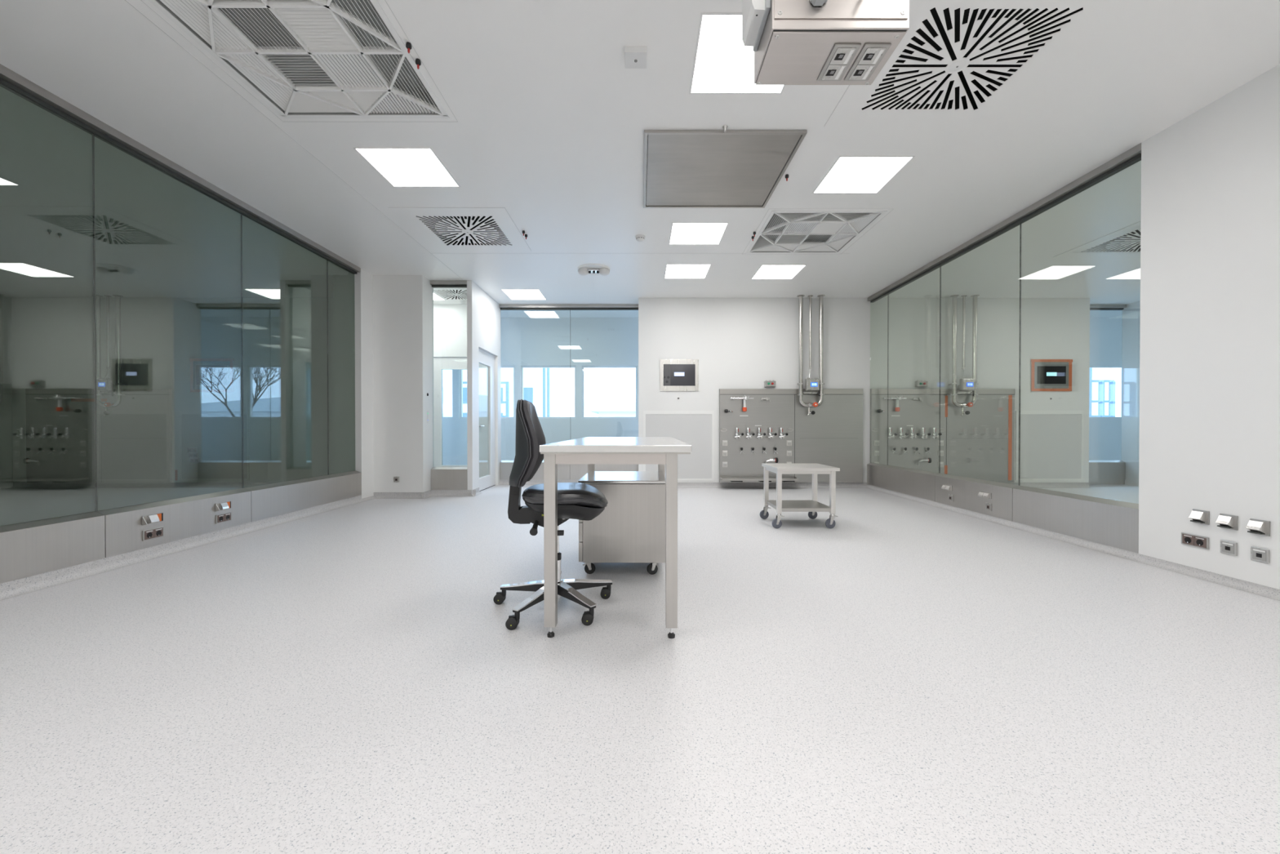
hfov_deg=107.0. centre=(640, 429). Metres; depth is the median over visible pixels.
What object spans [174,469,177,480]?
tape strip
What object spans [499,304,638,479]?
window
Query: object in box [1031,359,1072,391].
wall screen
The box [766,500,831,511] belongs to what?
shelf
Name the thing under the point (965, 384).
meter box
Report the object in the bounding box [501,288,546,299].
recessed light
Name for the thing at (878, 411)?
angle valve
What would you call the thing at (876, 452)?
socket
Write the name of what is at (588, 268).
emergency light
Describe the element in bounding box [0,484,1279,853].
floor
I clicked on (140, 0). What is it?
trim
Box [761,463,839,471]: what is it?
tabletop
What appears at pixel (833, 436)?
control panel
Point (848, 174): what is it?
recessed light
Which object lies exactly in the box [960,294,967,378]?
cable conduit
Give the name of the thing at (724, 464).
socket
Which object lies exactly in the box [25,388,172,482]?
wall panel
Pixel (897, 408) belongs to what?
gas manifold
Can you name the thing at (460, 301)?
smoke detector
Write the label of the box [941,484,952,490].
socket
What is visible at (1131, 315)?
wall
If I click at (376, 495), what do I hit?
baseboard
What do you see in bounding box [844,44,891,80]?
socket
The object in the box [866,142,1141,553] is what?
window
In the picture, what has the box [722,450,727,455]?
socket
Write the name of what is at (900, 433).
gas regulator
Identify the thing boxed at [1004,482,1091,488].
baseboard
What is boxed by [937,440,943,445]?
socket
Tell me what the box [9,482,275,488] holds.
baseboard
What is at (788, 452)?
socket
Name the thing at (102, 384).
meter box
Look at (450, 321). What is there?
wall
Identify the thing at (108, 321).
cable conduit
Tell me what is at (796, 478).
drip tray
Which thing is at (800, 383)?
pipe
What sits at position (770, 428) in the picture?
gas regulator
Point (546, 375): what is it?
steel post
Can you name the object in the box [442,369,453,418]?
window
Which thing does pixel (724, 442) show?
socket
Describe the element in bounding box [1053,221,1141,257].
ceiling vent
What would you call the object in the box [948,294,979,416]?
pipe
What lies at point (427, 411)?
signal light
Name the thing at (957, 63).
ceiling vent
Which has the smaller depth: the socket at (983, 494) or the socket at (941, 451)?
the socket at (983, 494)
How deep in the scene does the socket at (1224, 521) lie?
3.06 m
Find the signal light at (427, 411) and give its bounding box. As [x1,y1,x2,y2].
[426,410,428,422]
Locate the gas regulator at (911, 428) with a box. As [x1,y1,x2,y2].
[906,425,919,439]
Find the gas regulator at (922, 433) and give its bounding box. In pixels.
[917,425,930,439]
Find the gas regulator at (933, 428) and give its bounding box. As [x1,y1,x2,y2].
[928,425,942,439]
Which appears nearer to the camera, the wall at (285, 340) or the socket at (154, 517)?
the socket at (154, 517)
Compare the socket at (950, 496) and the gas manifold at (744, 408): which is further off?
the gas manifold at (744, 408)
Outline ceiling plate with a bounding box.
[643,129,807,208]
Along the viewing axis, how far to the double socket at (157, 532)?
3.71 m
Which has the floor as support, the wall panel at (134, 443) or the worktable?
the worktable
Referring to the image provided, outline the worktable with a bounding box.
[539,436,691,638]
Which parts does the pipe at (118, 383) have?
drain knob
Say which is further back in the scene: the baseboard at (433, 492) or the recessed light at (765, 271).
the baseboard at (433, 492)
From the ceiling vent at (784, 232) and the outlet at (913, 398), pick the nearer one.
the ceiling vent at (784, 232)
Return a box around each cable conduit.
[104,294,111,378]
[808,294,813,377]
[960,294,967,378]
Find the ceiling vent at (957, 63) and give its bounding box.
[823,0,1128,126]
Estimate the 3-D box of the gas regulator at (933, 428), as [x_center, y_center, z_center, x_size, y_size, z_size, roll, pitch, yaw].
[4.920,0.035,7.898,0.159,0.229,0.109,0,0,0]
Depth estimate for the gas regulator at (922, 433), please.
7.88 m
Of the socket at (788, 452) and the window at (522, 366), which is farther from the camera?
the window at (522, 366)
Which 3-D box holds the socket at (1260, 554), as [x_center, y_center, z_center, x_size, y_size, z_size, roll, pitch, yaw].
[3.824,0.770,2.923,0.012,0.086,0.084,0,0,0]
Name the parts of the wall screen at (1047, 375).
tape strip, tape strip, screen glass, tape strip, tape strip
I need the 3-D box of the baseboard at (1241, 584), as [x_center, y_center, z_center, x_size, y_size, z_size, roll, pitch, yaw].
[3.805,0.987,2.257,0.054,0.055,11.500,0,0,0]
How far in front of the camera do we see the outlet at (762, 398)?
7.90 m
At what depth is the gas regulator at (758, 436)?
7.88 m
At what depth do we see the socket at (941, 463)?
7.94 m
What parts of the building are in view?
post, post, post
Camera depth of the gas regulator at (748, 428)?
7.88 m
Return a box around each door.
[433,357,482,477]
[478,348,495,491]
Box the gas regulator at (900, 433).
[895,425,908,439]
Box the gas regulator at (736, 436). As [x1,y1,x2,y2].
[733,425,743,439]
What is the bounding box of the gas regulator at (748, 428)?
[743,425,755,439]
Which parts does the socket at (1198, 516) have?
hinged lid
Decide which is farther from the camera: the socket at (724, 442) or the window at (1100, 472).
the window at (1100, 472)
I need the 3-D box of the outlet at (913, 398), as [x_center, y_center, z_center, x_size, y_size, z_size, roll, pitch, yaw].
[4.638,-0.507,7.909,0.163,0.068,0.080,0,0,0]
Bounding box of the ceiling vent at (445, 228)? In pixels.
[388,207,531,251]
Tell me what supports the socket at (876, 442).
attached to the control panel at (975, 446)
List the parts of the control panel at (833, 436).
valve panel, blank panel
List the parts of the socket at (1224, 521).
hinged lid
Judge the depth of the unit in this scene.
1.44 m
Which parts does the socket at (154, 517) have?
hinged lid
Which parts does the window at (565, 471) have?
panel, head rail, panel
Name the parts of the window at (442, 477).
head rail, panel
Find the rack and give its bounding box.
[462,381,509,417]
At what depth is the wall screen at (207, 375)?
7.98 m
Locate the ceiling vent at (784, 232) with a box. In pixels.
[746,210,887,253]
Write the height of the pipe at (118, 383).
1.994 m
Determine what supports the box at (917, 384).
attached to the wall at (737, 343)
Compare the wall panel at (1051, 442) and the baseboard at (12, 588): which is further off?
the wall panel at (1051, 442)
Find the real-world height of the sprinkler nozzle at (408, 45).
0.052 m
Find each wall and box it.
[0,295,13,488]
[11,297,333,482]
[333,275,426,492]
[348,268,373,498]
[425,277,434,491]
[433,304,487,475]
[442,317,1121,465]
[466,280,501,489]
[638,297,1089,482]
[1120,301,1140,485]
[1138,64,1279,589]
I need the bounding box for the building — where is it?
[1088,368,1115,417]
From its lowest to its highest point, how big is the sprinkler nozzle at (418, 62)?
0.052 m
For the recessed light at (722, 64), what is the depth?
2.80 m
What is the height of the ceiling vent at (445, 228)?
0.260 m
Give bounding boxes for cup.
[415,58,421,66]
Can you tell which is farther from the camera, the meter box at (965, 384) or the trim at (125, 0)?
the meter box at (965, 384)
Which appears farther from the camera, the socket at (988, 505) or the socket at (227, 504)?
the socket at (988, 505)
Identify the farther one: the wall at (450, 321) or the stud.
the wall at (450, 321)
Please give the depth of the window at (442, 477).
7.06 m
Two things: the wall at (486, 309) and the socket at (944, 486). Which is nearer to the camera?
the socket at (944, 486)
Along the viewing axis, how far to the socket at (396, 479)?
6.79 m
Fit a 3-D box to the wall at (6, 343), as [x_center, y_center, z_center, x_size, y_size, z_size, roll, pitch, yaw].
[-10.700,-0.591,2.971,0.200,3.200,12.950,0,0,0]
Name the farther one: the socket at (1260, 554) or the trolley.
the trolley
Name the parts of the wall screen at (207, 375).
tape strip, tape strip, tape strip, screen glass, tape strip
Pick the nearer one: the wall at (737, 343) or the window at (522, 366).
the wall at (737, 343)
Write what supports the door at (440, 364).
in the wall at (450, 321)
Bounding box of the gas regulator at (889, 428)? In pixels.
[884,425,897,439]
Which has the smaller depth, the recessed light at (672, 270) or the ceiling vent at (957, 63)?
the ceiling vent at (957, 63)
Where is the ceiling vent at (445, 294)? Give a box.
[433,288,466,300]
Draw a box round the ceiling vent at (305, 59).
[147,0,449,118]
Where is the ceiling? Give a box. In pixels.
[0,0,1279,317]
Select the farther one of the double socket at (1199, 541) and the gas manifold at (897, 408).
the gas manifold at (897, 408)
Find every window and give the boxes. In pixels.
[0,63,361,583]
[430,280,467,489]
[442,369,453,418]
[459,365,514,418]
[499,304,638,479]
[520,365,576,418]
[582,365,637,418]
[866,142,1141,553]
[1088,304,1126,484]
[1088,365,1121,418]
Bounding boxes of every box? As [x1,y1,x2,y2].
[94,377,115,395]
[742,0,770,51]
[764,380,775,386]
[802,377,819,395]
[915,380,927,386]
[956,377,975,395]
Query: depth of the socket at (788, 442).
7.94 m
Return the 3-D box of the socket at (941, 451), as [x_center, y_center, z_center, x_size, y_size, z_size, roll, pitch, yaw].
[5.047,0.390,7.946,0.084,0.090,0.018,0,0,0]
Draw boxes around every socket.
[142,511,163,524]
[142,526,164,541]
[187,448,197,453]
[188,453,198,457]
[215,500,231,511]
[215,511,231,523]
[393,476,399,482]
[722,440,727,445]
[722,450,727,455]
[722,462,727,466]
[786,440,791,445]
[786,450,791,455]
[817,44,861,80]
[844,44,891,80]
[874,440,879,445]
[874,450,879,455]
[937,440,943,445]
[937,450,943,455]
[937,462,943,466]
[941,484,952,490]
[948,493,953,501]
[977,490,991,498]
[985,502,991,511]
[1181,532,1208,549]
[1188,508,1209,524]
[1215,513,1238,530]
[1220,539,1237,555]
[1245,518,1270,536]
[1250,546,1269,563]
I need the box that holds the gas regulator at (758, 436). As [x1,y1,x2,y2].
[755,425,765,439]
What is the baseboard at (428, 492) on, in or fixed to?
attached to the wall at (428, 289)
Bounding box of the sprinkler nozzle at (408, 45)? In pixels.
[405,41,412,53]
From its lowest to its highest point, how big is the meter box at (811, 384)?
0.308 m
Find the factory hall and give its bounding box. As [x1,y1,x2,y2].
[589,402,635,417]
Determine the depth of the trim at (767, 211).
5.96 m
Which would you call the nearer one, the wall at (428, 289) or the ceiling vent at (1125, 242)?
the ceiling vent at (1125, 242)
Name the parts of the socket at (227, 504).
hinged lid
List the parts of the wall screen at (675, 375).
screen glass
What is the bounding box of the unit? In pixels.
[754,0,909,84]
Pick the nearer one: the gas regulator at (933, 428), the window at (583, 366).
the gas regulator at (933, 428)
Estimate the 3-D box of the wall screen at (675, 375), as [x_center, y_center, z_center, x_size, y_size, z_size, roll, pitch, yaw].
[0.658,-0.921,7.986,0.653,0.535,0.015,0,0,0]
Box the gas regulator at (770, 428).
[765,425,777,439]
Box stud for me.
[722,124,728,132]
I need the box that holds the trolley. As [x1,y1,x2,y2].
[760,463,839,528]
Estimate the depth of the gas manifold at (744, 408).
7.88 m
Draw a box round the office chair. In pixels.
[493,399,613,630]
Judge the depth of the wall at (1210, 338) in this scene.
3.17 m
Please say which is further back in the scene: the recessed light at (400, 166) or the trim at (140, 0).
the recessed light at (400, 166)
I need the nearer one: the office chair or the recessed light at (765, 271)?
the office chair
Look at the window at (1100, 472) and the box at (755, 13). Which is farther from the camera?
the window at (1100, 472)
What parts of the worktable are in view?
leg, leg, leg, leg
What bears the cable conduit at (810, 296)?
attached to the ceiling
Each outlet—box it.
[760,397,770,401]
[912,397,923,401]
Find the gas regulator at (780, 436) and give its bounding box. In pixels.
[777,425,787,439]
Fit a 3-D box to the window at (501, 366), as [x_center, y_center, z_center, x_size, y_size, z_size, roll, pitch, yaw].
[-3.060,-0.756,9.525,1.110,1.060,0.060,0,0,0]
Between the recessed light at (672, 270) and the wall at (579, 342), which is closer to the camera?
the recessed light at (672, 270)
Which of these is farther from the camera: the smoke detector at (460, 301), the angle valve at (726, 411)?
the smoke detector at (460, 301)
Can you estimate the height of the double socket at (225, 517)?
0.080 m
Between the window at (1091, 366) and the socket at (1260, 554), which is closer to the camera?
the socket at (1260, 554)
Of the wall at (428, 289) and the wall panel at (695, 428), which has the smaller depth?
the wall at (428, 289)
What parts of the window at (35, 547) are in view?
glass pane, panel, panel, head rail, panel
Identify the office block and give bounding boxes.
[442,368,559,417]
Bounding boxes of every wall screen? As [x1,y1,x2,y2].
[189,358,234,391]
[659,359,698,391]
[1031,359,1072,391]
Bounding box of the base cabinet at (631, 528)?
[577,471,665,574]
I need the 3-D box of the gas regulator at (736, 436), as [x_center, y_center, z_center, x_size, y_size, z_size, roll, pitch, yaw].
[1.637,0.035,7.898,0.159,0.229,0.109,0,0,0]
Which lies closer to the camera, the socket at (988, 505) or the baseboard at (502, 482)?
the socket at (988, 505)
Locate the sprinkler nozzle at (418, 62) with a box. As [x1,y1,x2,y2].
[415,58,421,69]
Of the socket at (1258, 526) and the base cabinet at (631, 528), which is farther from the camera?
the base cabinet at (631, 528)
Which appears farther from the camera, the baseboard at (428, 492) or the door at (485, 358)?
the door at (485, 358)
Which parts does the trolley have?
leg, leg, leg, leg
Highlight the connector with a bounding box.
[809,0,827,6]
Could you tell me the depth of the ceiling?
3.91 m
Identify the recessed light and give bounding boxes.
[353,147,460,186]
[433,293,444,300]
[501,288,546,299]
[664,263,711,278]
[668,222,728,244]
[688,12,785,93]
[751,264,806,279]
[812,155,915,193]
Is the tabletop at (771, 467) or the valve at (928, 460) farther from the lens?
the valve at (928, 460)
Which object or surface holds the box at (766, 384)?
attached to the wall at (737, 343)
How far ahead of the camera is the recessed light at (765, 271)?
6.62 m
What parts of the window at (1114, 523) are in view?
panel, panel, head rail, panel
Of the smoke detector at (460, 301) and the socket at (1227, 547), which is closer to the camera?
the socket at (1227, 547)
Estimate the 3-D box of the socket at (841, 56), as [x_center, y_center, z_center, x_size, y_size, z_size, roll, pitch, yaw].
[0.645,-1.194,1.545,0.082,0.010,0.152,0,0,0]
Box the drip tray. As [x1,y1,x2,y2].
[720,476,798,481]
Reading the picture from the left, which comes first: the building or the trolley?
the trolley
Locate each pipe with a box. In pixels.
[92,294,128,415]
[796,294,825,415]
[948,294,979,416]
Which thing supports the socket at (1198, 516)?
attached to the wall at (1210, 338)
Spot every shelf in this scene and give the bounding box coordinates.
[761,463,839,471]
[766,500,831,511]
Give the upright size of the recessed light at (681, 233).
0.024 m
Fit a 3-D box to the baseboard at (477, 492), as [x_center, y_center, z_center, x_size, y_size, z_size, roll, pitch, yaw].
[-2.473,0.936,7.177,0.054,0.088,0.340,0,0,0]
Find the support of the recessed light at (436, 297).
in the ceiling
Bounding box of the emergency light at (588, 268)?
[577,263,609,275]
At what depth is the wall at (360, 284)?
6.52 m
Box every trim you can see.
[124,0,462,279]
[140,0,457,121]
[742,210,890,254]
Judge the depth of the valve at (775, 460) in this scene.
7.88 m
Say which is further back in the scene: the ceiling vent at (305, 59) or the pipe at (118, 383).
the pipe at (118, 383)
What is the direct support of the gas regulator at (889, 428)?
attached to the control panel at (975, 446)
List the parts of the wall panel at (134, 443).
valve panel, tape strip, blank panel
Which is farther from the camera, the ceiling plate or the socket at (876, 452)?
the socket at (876, 452)
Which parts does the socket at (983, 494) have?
hinged lid, hinged lid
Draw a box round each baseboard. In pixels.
[0,494,374,600]
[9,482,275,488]
[373,492,426,498]
[421,489,432,498]
[431,489,475,496]
[471,487,481,496]
[498,479,578,484]
[677,482,866,488]
[865,484,1279,600]
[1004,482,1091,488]
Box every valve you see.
[724,408,733,413]
[765,457,777,463]
[876,408,885,413]
[917,457,931,465]
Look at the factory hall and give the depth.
33.49 m
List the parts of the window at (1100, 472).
panel, head rail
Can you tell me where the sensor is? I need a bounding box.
[624,46,646,68]
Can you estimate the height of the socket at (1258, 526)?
0.092 m
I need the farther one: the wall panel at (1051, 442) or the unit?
the wall panel at (1051, 442)
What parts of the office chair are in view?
castor stem, castor stem, arm, arm, backrest, tilt lever, height lever, seat, arm, arm, castor stem, castor stem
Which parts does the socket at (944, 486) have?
hinged lid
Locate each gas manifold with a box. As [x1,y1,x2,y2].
[729,395,753,416]
[881,395,906,416]
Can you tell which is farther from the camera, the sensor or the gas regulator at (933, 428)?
the gas regulator at (933, 428)
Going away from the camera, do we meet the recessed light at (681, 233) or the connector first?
the connector
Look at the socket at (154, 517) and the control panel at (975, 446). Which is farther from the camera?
the control panel at (975, 446)
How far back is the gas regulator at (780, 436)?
7.88 m
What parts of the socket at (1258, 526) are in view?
hinged lid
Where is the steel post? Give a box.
[542,368,550,417]
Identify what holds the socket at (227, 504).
attached to the window at (35, 547)
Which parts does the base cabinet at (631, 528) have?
drawer, drawer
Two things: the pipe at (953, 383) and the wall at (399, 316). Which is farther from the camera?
the pipe at (953, 383)
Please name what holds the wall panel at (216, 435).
in the wall at (285, 340)
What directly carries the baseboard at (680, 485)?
attached to the wall at (737, 343)
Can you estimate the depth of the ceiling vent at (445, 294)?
7.80 m
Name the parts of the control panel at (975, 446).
valve panel, tape strip, tape strip, blank panel, tape strip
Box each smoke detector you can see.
[459,300,466,303]
[635,234,644,241]
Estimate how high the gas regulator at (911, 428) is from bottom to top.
0.229 m
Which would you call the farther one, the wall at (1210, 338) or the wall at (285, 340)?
the wall at (285, 340)
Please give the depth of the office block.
29.99 m
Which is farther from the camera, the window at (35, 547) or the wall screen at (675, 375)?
the wall screen at (675, 375)

